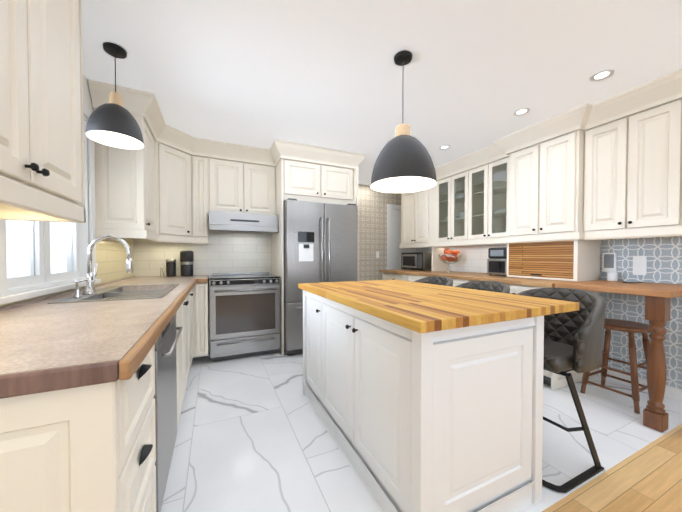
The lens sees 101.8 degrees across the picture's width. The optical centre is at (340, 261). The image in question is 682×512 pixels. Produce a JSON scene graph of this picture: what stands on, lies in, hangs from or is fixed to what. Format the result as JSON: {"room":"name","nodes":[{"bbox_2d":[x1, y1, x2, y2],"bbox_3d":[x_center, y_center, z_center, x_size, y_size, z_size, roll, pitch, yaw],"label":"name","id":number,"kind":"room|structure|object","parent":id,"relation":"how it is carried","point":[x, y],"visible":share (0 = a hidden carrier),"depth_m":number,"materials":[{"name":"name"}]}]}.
{"room":"kitchen","nodes":[
{"label":"kitchen","id":0,"kind":"room"},
{"bbox_2d":[0,74,133,306],"bbox_3d":[-1.090,-0.082,0.235,0.125,2.440,6.600,0,1,-25],"label":"wall","id":1,"kind":"structure","parent":0,"point":[111,256],"depth_m":2.37,"materials":[{"name":"white paint"}]},
{"bbox_2d":[0,0,85,222],"bbox_3d":[-0.931,-0.731,0.520,0.407,1.148,1.605,0,1,-25],"label":"upper cabinet","id":2,"kind":"object","parent":1,"relation":"attached to","point":[41,131],"visible":1,"depth_m":0.94,"materials":[{"name":"beige wood"}]},
{"bbox_2d":[0,102,100,304],"bbox_3d":[-1.685,-0.464,1.584,0.160,1.270,1.110,0,1,-25],"label":"window","id":3,"kind":"structure","parent":1,"relation":"in","point":[80,237],"depth_m":1.63,"materials":[{"name":"white"}]},
{"bbox_2d":[88,83,159,234],"bbox_3d":[-1.845,-0.797,2.404,0.314,1.079,0.495,0,1,-25],"label":"upper cabinet","id":4,"kind":"object","parent":1,"relation":"attached to","point":[125,179],"depth_m":2.20,"materials":[{"name":"beige wood"}]},
{"bbox_2d":[134,231,270,346],"bbox_3d":[-1.411,-0.142,3.934,2.620,2.440,0.645,0,1,-25],"label":"wall","id":5,"kind":"structure","parent":0,"point":[231,252],"depth_m":3.49,"materials":[{"name":"white tile"}]},
{"bbox_2d":[188,139,207,238],"bbox_3d":[-1.657,-0.811,3.268,0.167,1.079,0.338,0,1,-25],"label":"upper cabinet","id":6,"kind":"object","parent":5,"relation":"attached to","point":[197,148],"depth_m":3.11,"materials":[{"name":"beige wood"}]},
{"bbox_2d":[208,139,275,242],"bbox_3d":[-1.238,-0.814,3.460,0.753,1.079,0.338,0,1,-25],"label":"upper cabinet","id":7,"kind":"object","parent":5,"relation":"attached to","point":[240,179],"depth_m":3.29,"materials":[{"name":"beige wood"}]},
{"bbox_2d":[209,211,277,232],"bbox_3d":[-1.196,-0.450,3.388,0.756,0.213,0.512,0,1,-25],"label":"range hood","id":8,"kind":"object","parent":5,"relation":"attached to","point":[238,222],"visible":1,"depth_m":3.16,"materials":[{"name":"silver metal"}]},
{"bbox_2d":[358,184,400,280],"bbox_3d":[0.941,-0.165,5.307,2.800,2.440,0.104,0,1,-25],"label":"wall","id":9,"kind":"structure","parent":0,"point":[372,221],"depth_m":5.08,"materials":[{"name":"beige tile"}]},
{"bbox_2d":[387,204,413,269],"bbox_3d":[1.292,-0.011,5.407,0.940,2.130,0.025,0,1,-25],"label":"door frame","id":10,"kind":"structure","parent":9,"relation":"attached to","point":[394,251],"depth_m":5.27,"materials":[{"name":"white wood"}]},
{"bbox_2d":[82,0,681,184],"bbox_3d":[1.218,-1.354,1.557,5.400,0.060,7.120,0,1,-25],"label":"ceiling","id":11,"kind":"structure","parent":0,"point":[318,73],"depth_m":1.85,"materials":[{"name":"white paint"}]},
{"bbox_2d":[102,42,126,106],"bbox_3d":[-1.413,-1.075,1.737,0.120,0.502,0.120,0,1,-25],"label":"stem","id":12,"kind":"object","parent":11,"relation":"hanging from","point":[115,51],"visible":0.71,"depth_m":1.71,"materials":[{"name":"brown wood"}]},
{"bbox_2d":[86,103,143,148],"bbox_3d":[-1.413,-0.866,1.740,0.284,0.215,0.284,0,1,-25],"label":"shade","id":13,"kind":"object","parent":12,"relation":"hanging from","point":[113,125],"visible":1,"depth_m":1.69,"materials":[{"name":"grey metal"}]},
{"bbox_2d":[394,50,412,136],"bbox_3d":[0.404,-0.991,1.806,0.120,0.672,0.120,0,1,-25],"label":"stem","id":14,"kind":"object","parent":11,"relation":"hanging from","point":[403,58],"visible":0.6,"depth_m":1.77,"materials":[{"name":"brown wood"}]},
{"bbox_2d":[370,135,436,192],"bbox_3d":[0.404,-0.650,1.811,0.420,0.310,0.420,0,1,-25],"label":"shade","id":15,"kind":"object","parent":14,"relation":"hanging from","point":[404,164],"visible":1,"depth_m":1.68,"materials":[{"name":"grey metal"}]},
{"bbox_2d":[439,145,449,149],"bbox_3d":[1.224,-1.347,3.275,0.132,0.008,0.132,0,1,-25],"label":"recessed light","id":16,"kind":"object","parent":11,"relation":"in","point":[443,147],"visible":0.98,"depth_m":3.28,"materials":[{"name":"white"}]},
{"bbox_2d":[513,108,529,115],"bbox_3d":[1.613,-1.335,2.474,0.132,0.008,0.132,0,1,-25],"label":"recessed light","id":17,"kind":"object","parent":11,"relation":"in","point":[521,111],"visible":1,"depth_m":2.47,"materials":[{"name":"white"}]},
{"bbox_2d":[589,69,614,81],"bbox_3d":[1.862,-1.326,1.978,0.132,0.008,0.132,0,1,-25],"label":"recessed light","id":18,"kind":"object","parent":11,"relation":"in","point":[601,75],"visible":1,"depth_m":1.98,"materials":[{"name":"white"}]},
{"bbox_2d":[161,347,681,511],"bbox_3d":[0.517,1.121,3.129,5.400,0.060,3.750,0,1,-25],"label":"floor","id":19,"kind":"structure","parent":0,"point":[253,434],"depth_m":1.71,"materials":[{"name":"tile"}]},
{"bbox_2d":[0,327,163,511],"bbox_3d":[-0.884,0.691,0.709,0.626,0.872,0.488,0,1,-25],"label":"base cabinet","id":20,"kind":"object","parent":19,"relation":"on","point":[93,381],"depth_m":0.59,"materials":[{"name":"beige wood"}]},
{"bbox_2d":[0,275,207,386],"bbox_3d":[-1.361,0.215,1.908,0.764,0.040,3.084,0,1,-25],"label":"countertop","id":21,"kind":"structure","parent":20,"relation":"on","point":[61,336],"depth_m":0.86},
{"bbox_2d":[160,258,175,276],"bbox_3d":[-1.971,0.064,3.166,0.155,0.215,0.104,0,1,-25],"label":"canister","id":22,"kind":"object","parent":21,"relation":"on","point":[170,267],"visible":1,"depth_m":3.14,"materials":[{"name":"grey plastic"}]},
{"bbox_2d":[180,250,193,275],"bbox_3d":[-1.799,0.021,3.234,0.140,0.299,0.140,0,1,-25],"label":"coffee grinder","id":23,"kind":"object","parent":21,"relation":"on","point":[186,261],"visible":1,"depth_m":3.18,"materials":[{"name":"grey plastic"}]},
{"bbox_2d":[80,287,191,414],"bbox_3d":[-1.435,0.672,1.911,0.626,0.872,0.917,0,1,-25],"label":"base cabinet","id":24,"kind":"object","parent":19,"relation":"on","point":[186,299],"depth_m":1.97,"materials":[{"name":"beige wood"}]},
{"bbox_2d":[160,303,179,492],"bbox_3d":[-1.115,0.683,1.213,0.626,0.872,0.620,0,1,-25],"label":"dishwasher","id":25,"kind":"object","parent":19,"relation":"on","point":[171,325],"depth_m":1.38,"materials":[{"name":"silver metal"}]},
{"bbox_2d":[192,283,195,358],"bbox_3d":[-1.712,0.662,2.517,0.626,0.872,0.415,0,1,-25],"label":"base cabinet","id":26,"kind":"object","parent":19,"relation":"on","point":[193,284],"depth_m":2.85,"materials":[{"name":"beige wood"}]},
{"bbox_2d":[196,295,199,350],"bbox_3d":[-1.932,0.654,2.997,0.626,0.872,0.642,0,1,-25],"label":"base cabinet","id":27,"kind":"object","parent":19,"relation":"on","point":[197,296],"depth_m":2.86,"materials":[{"name":"beige wood"}]},
{"bbox_2d":[209,272,280,361],"bbox_3d":[-1.163,0.619,3.333,0.758,0.932,0.666,0,1,-25],"label":"range","id":28,"kind":"object","parent":19,"relation":"on","point":[244,314],"visible":1,"depth_m":3.08,"materials":[{"name":"silver metal"}]},
{"bbox_2d":[283,198,357,354],"bbox_3d":[-0.343,0.181,3.608,0.897,1.797,0.832,0,1,-25],"label":"fridge","id":29,"kind":"object","parent":19,"relation":"on","point":[320,242],"visible":0.71,"depth_m":3.22,"materials":[{"name":"grey metal"}]},
{"bbox_2d":[382,273,406,280],"bbox_3d":[1.174,0.626,4.588,0.735,0.876,0.708,0,1,-25],"label":"base cabinet","id":30,"kind":"object","parent":19,"relation":"on","point":[385,276],"depth_m":4.41,"materials":[{"name":"beige wood"}]},
{"bbox_2d":[407,277,425,281],"bbox_3d":[1.454,0.636,3.975,0.735,0.876,0.641,0,1,-25],"label":"base cabinet","id":31,"kind":"object","parent":19,"relation":"on","point":[412,279],"depth_m":3.99,"materials":[{"name":"beige wood"}]},
{"bbox_2d":[303,291,543,511],"bbox_3d":[0.303,0.671,1.792,0.737,0.876,1.450,0,1,-25],"label":"kitchen island","id":32,"kind":"object","parent":19,"relation":"on","point":[423,397],"depth_m":1.19,"materials":[{"name":"white wood"}]},
{"bbox_2d":[298,279,578,334],"bbox_3d":[0.401,0.212,1.830,0.980,0.039,1.510,0,1,-25],"label":"island countertop","id":33,"kind":"structure","parent":32,"relation":"on","point":[422,308],"depth_m":1.32,"materials":[{"name":"wood"}]},
{"bbox_2d":[414,276,452,286],"bbox_3d":[0.753,0.621,2.553,0.465,0.951,0.470,0,1,-25],"label":"bar stool","id":34,"kind":"object","parent":19,"relation":"on","point":[442,280],"visible":0.08,"depth_m":2.64,"materials":[{"name":"leather"}]},
{"bbox_2d":[449,277,470,286],"bbox_3d":[1.721,0.645,3.391,0.735,0.876,0.643,0,1,-25],"label":"base cabinet","id":35,"kind":"object","parent":19,"relation":"on","point":[455,283],"depth_m":3.26,"materials":[{"name":"beige wood"}]},
{"bbox_2d":[455,281,509,293],"bbox_3d":[0.955,0.629,2.062,0.465,0.951,0.470,0,1,-25],"label":"bar stool","id":36,"kind":"object","parent":19,"relation":"on","point":[496,286],"visible":0.12,"depth_m":2.14,"materials":[{"name":"leather"}]},
{"bbox_2d":[509,285,598,390],"bbox_3d":[1.993,0.655,2.798,0.735,0.876,0.662,0,1,-25],"label":"base cabinet","id":37,"kind":"object","parent":19,"relation":"on","point":[554,381],"depth_m":2.47,"materials":[{"name":"beige wood"}]},
{"bbox_2d":[379,269,576,288],"bbox_3d":[1.560,0.182,3.694,0.770,0.039,2.673,0,1,-25],"label":"countertop","id":38,"kind":"structure","parent":37,"relation":"on","point":[539,283],"depth_m":3.12,"materials":[{"name":"brown wood"}]},
{"bbox_2d":[401,252,431,270],"bbox_3d":[1.304,0.000,4.620,0.394,0.291,0.540,0,1,-25],"label":"microwave","id":39,"kind":"object","parent":38,"relation":"on","point":[417,261],"visible":0.85,"depth_m":4.41,"materials":[{"name":"silver metal"}]},
{"bbox_2d":[438,254,460,271],"bbox_3d":[1.580,0.024,4.010,0.337,0.261,0.338,0,1,-25],"label":"fruit bowl","id":40,"kind":"object","parent":38,"relation":"on","point":[451,262],"visible":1,"depth_m":3.92,"materials":[{"name":"clear glass"}]},
{"bbox_2d":[441,249,459,261],"bbox_3d":[1.581,-0.085,4.013,0.249,0.193,0.261,0,1,-25],"label":"apples","id":41,"kind":"object","parent":40,"relation":"in","point":[448,252],"visible":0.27,"depth_m":3.96,"materials":[{"name":"red food"}]},
{"bbox_2d":[487,247,506,275],"bbox_3d":[1.933,0.003,3.275,0.350,0.329,0.260,0,1,-25],"label":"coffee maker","id":42,"kind":"object","parent":38,"relation":"on","point":[497,263],"visible":0.62,"depth_m":3.21,"materials":[{"name":"silver metal"}]},
{"bbox_2d":[515,287,605,492],"bbox_3d":[1.148,0.637,1.568,0.465,0.951,0.470,0,1,-25],"label":"bar stool","id":43,"kind":"object","parent":19,"relation":"on","point":[573,340],"visible":0.62,"depth_m":1.42,"materials":[{"name":"leather"}]},
{"bbox_2d":[580,318,649,413],"bbox_3d":[2.243,0.800,2.237,0.386,0.609,0.386,0,1,-25],"label":"stool","id":44,"kind":"object","parent":19,"relation":"on","point":[631,328],"visible":0.71,"depth_m":2.16,"materials":[{"name":"brown wood"}]},
{"bbox_2d":[555,280,681,431],"bbox_3d":[2.260,0.642,2.178,0.764,0.922,0.645,0,1,-25],"label":"bar table","id":45,"kind":"object","parent":19,"relation":"on","point":[658,296],"visible":1,"depth_m":1.83,"materials":[{"name":"brown wood"}]},
{"bbox_2d":[607,272,617,280],"bbox_3d":[2.440,0.137,2.492,0.072,0.077,0.072,0,1,-25],"label":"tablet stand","id":46,"kind":"object","parent":45,"relation":"on","point":[612,276],"visible":1,"depth_m":2.47,"materials":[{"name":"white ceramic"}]},
{"bbox_2d":[622,281,642,282],"bbox_3d":[2.430,0.173,2.309,0.150,0.010,0.075,0,1,-25],"label":"phone","id":47,"kind":"object","parent":45,"relation":"on","point":[632,282],"visible":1,"depth_m":2.30,"materials":[{"name":"grey plastic"}]},
{"bbox_2d":[414,236,681,388],"bbox_3d":[2.795,-0.112,2.068,0.124,2.440,6.700,0,1,-25],"label":"wall","id":48,"kind":"structure","parent":0,"point":[664,258],"depth_m":2.42,"materials":[{"name":"tile"}]},
{"bbox_2d":[401,190,422,243],"bbox_3d":[1.292,-0.833,4.602,0.488,1.078,0.950,0,1,-25],"label":"upper cabinet","id":49,"kind":"object","parent":48,"relation":"attached to","point":[411,202],"depth_m":4.64,"materials":[{"name":"beige wood"}]},
{"bbox_2d":[423,141,494,243],"bbox_3d":[1.725,-0.817,3.656,0.488,1.078,1.181,0,1,-25],"label":"upper cabinet","id":50,"kind":"object","parent":48,"relation":"attached to","point":[460,208],"depth_m":3.72,"materials":[{"name":"beige wood"}]},
{"bbox_2d":[495,68,681,239],"bbox_3d":[2.276,-0.798,2.452,0.488,1.078,1.592,0,1,-25],"label":"upper cabinet","id":51,"kind":"object","parent":48,"relation":"attached to","point":[561,196],"depth_m":2.38,"materials":[{"name":"beige wood"}]},
{"bbox_2d":[602,253,616,271],"bbox_3d":[2.486,0.010,2.566,0.024,0.180,0.100,0,1,-25],"label":"picture frame","id":52,"kind":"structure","parent":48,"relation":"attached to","point":[609,262],"depth_m":2.56,"materials":[{"name":"white plastic"}]},
{"bbox_2d":[598,367,681,401],"bbox_3d":[3.284,1.078,0.853,0.014,0.100,3.950,0,1,-25],"label":"baseboard","id":53,"kind":"structure","parent":48,"relation":"attached to","point":[673,393],"depth_m":2.37,"materials":[{"name":"white wood"}]},
{"bbox_2d":[633,256,646,274],"bbox_3d":[2.575,0.035,2.390,0.011,0.165,0.085,0,1,-25],"label":"electrical outlet plate","id":54,"kind":"object","parent":48,"relation":"attached to","point":[639,262],"depth_m":2.38,"materials":[{"name":"white plastic"}]},
{"bbox_2d":[542,424,681,511],"bbox_3d":[1.999,1.174,-0.107,5.400,0.060,3.370,0,1,-25],"label":"floor","id":55,"kind":"structure","parent":0,"point":[648,478],"depth_m":1.38,"materials":[{"name":"brown wood"}]},
{"label":"outside","id":56,"kind":"structure","parent":0,"visible":0},
{"bbox_2d":[6,220,66,277],"bbox_3d":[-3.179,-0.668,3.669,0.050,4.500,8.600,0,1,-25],"label":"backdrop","id":57,"kind":"structure","parent":56,"point":[18,253],"depth_m":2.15,"materials":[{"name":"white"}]}
]}

